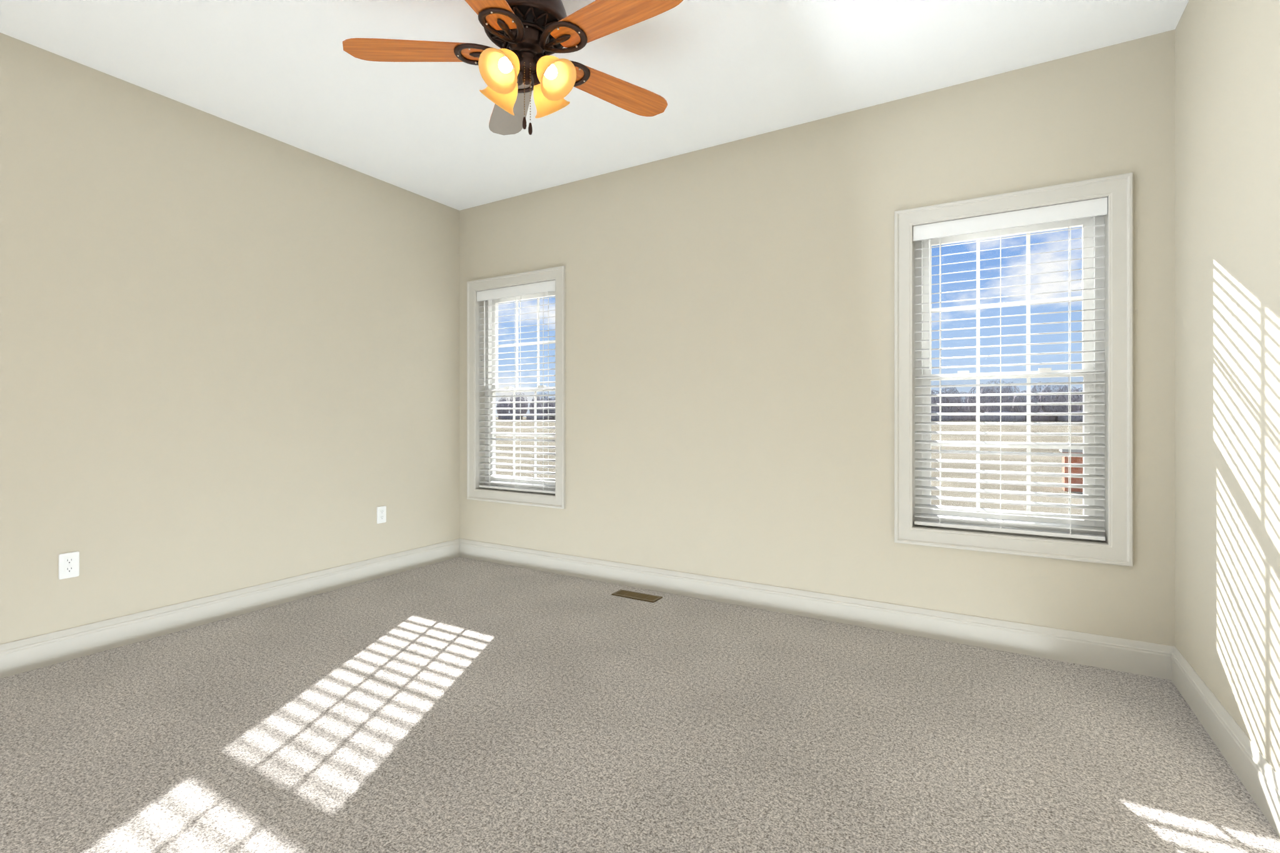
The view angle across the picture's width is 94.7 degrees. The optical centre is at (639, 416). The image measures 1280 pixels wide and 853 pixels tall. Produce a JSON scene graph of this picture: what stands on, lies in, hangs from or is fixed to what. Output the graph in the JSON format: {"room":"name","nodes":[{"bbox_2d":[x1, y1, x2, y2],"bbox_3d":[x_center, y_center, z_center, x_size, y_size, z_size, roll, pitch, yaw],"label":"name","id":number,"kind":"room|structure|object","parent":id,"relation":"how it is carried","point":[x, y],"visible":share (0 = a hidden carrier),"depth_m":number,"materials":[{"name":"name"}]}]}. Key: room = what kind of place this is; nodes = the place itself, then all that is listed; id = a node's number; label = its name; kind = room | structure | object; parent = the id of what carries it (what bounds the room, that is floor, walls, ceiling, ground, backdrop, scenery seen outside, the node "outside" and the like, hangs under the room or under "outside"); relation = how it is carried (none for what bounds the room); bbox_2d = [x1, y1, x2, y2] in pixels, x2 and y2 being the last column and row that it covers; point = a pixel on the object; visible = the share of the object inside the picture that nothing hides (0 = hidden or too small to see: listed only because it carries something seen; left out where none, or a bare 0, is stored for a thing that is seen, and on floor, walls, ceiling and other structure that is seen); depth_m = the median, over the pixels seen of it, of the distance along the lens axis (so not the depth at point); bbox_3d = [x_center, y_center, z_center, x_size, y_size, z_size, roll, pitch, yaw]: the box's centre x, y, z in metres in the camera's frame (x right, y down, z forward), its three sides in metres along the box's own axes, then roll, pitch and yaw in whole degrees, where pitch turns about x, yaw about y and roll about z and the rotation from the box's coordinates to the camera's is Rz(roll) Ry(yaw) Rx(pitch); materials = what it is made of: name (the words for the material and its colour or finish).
{"room":"empty bedroom","nodes":[
{"label":"empty bedroom","id":0,"kind":"room"},
{"bbox_2d":[0,32,459,644],"bbox_3d":[-2.465,-0.260,3.086,0.160,2.940,3.780,0,0,31],"label":"wall","id":1,"kind":"structure","parent":0,"point":[225,346],"depth_m":3.12,"materials":[{"name":"beige paint"}]},
{"bbox_2d":[58,551,79,579],"bbox_3d":[-2.603,0.680,2.688,0.008,0.115,0.070,0,0,31],"label":"outlet","id":2,"kind":"object","parent":1,"relation":"attached to","point":[69,562],"visible":1,"depth_m":2.69,"materials":[{"name":"white plastic"}]},
{"bbox_2d":[376,505,386,523],"bbox_3d":[-1.783,0.680,4.069,0.008,0.115,0.070,0,0,31],"label":"outlet","id":3,"kind":"object","parent":1,"relation":"attached to","point":[381,510],"visible":1,"depth_m":4.07,"materials":[{"name":"white plastic"}]},
{"bbox_2d":[0,0,1188,210],"bbox_3d":[-0.513,-1.680,2.020,4.285,0.100,3.620,0,0,31],"label":"ceiling","id":4,"kind":"structure","parent":0,"point":[725,71],"depth_m":2.71,"materials":[{"name":"white paint"}]},
{"bbox_2d":[342,0,683,134],"bbox_3d":[-0.387,-1.331,2.166,1.246,0.597,1.277,0,0,31],"label":"ceiling fan","id":5,"kind":"object","parent":4,"relation":"hanging from","point":[526,32],"depth_m":2.14,"materials":[{"name":"brown wood"}]},
{"bbox_2d":[0,556,1279,852],"bbox_3d":[-0.513,1.160,2.020,4.285,0.100,3.620,0,0,31],"label":"floor","id":6,"kind":"structure","parent":0,"point":[457,705],"depth_m":2.02,"materials":[{"name":"grey carpet"}]},
{"bbox_2d":[611,589,662,602],"bbox_3d":[-0.020,1.106,3.629,0.300,0.006,0.110,0,0,31],"label":"floor vent","id":7,"kind":"object","parent":6,"relation":"in","point":[621,593],"visible":1,"depth_m":3.62,"materials":[{"name":"brown metal"}]},
{"bbox_2d":[459,29,1174,646],"bbox_3d":[0.452,-0.260,3.645,4.605,2.940,0.160,0,0,31],"label":"wall","id":8,"kind":"structure","parent":0,"point":[730,306],"depth_m":3.26,"materials":[{"name":"beige paint"}]},
{"bbox_2d":[476,280,554,495],"bbox_3d":[-0.909,-0.202,4.411,0.818,1.565,0.089,0,0,31],"label":"window","id":9,"kind":"structure","parent":8,"relation":"in","point":[479,304],"depth_m":4.60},
{"bbox_2d":[476,280,554,493],"bbox_3d":[-0.912,-0.206,4.406,0.782,1.519,0.076,0,0,31],"label":"blinds","id":10,"kind":"object","parent":9,"relation":"attached to","point":[546,286],"visible":0.87,"depth_m":4.39,"materials":[{"name":"white plastic"}]},
{"bbox_2d":[466,265,565,508],"bbox_3d":[-0.937,-0.201,4.363,0.952,1.699,0.024,0,0,31],"label":"trim","id":11,"kind":"structure","parent":8,"relation":"attached to","point":[557,274],"depth_m":4.29,"materials":[{"name":"white wood"}]},
{"bbox_2d":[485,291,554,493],"bbox_3d":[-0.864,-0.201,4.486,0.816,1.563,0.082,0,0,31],"label":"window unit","id":12,"kind":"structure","parent":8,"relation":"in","point":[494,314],"depth_m":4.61,"materials":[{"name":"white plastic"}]},
{"bbox_2d":[0,538,1279,838],"bbox_3d":[-0.513,1.040,2.020,4.285,0.140,3.620,0,0,31],"label":"baseboard","id":13,"kind":"structure","parent":8,"relation":"attached to","point":[1261,781],"depth_m":2.96,"materials":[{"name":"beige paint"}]},
{"bbox_2d":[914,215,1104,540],"bbox_3d":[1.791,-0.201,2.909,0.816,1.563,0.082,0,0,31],"label":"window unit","id":14,"kind":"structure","parent":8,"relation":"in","point":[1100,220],"depth_m":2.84,"materials":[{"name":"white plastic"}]},
{"bbox_2d":[912,196,1108,544],"bbox_3d":[1.746,-0.202,2.834,0.818,1.565,0.089,0,0,31],"label":"window","id":15,"kind":"structure","parent":8,"relation":"in","point":[1105,542],"depth_m":2.68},
{"bbox_2d":[913,197,1107,540],"bbox_3d":[1.744,-0.206,2.830,0.782,1.519,0.076,0,0,31],"label":"blinds","id":16,"kind":"object","parent":15,"relation":"attached to","point":[1096,207],"visible":1,"depth_m":2.81,"materials":[{"name":"white plastic"}]},
{"bbox_2d":[894,172,1133,566],"bbox_3d":[1.718,-0.201,2.786,0.952,1.699,0.024,0,0,31],"label":"trim","id":17,"kind":"structure","parent":8,"relation":"attached to","point":[1119,189],"depth_m":2.66,"materials":[{"name":"white wood"}]},
{"bbox_2d":[1175,0,1279,776],"bbox_3d":[1.357,-0.260,0.816,0.160,2.940,3.780,0,0,31],"label":"wall","id":18,"kind":"structure","parent":0,"point":[1227,52],"depth_m":1.93,"materials":[{"name":"beige paint"}]},
{"label":"outside","id":19,"kind":"structure","parent":0,"visible":0},
{"bbox_2d":[495,416,1083,514],"bbox_3d":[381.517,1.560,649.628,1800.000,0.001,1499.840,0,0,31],"label":"ground","id":20,"kind":"structure","parent":19,"point":[952,428],"depth_m":20.02,"materials":[{"name":"beige plant"}]},
{"bbox_2d":[496,378,1083,421],"bbox_3d":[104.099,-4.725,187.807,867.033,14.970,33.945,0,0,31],"label":"trees","id":21,"kind":"object","parent":20,"relation":"on","point":[1055,398],"visible":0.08,"depth_m":178.03,"materials":[{"name":"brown plant"}]},
{"bbox_2d":[1059,449,1083,492],"bbox_3d":[9.158,1.095,12.338,0.580,0.930,0.580,0,0,31],"label":"brick pier","id":22,"kind":"structure","parent":20,"relation":"on","point":[1074,460],"depth_m":12.17,"materials":[{"name":"red brick"}]}
]}

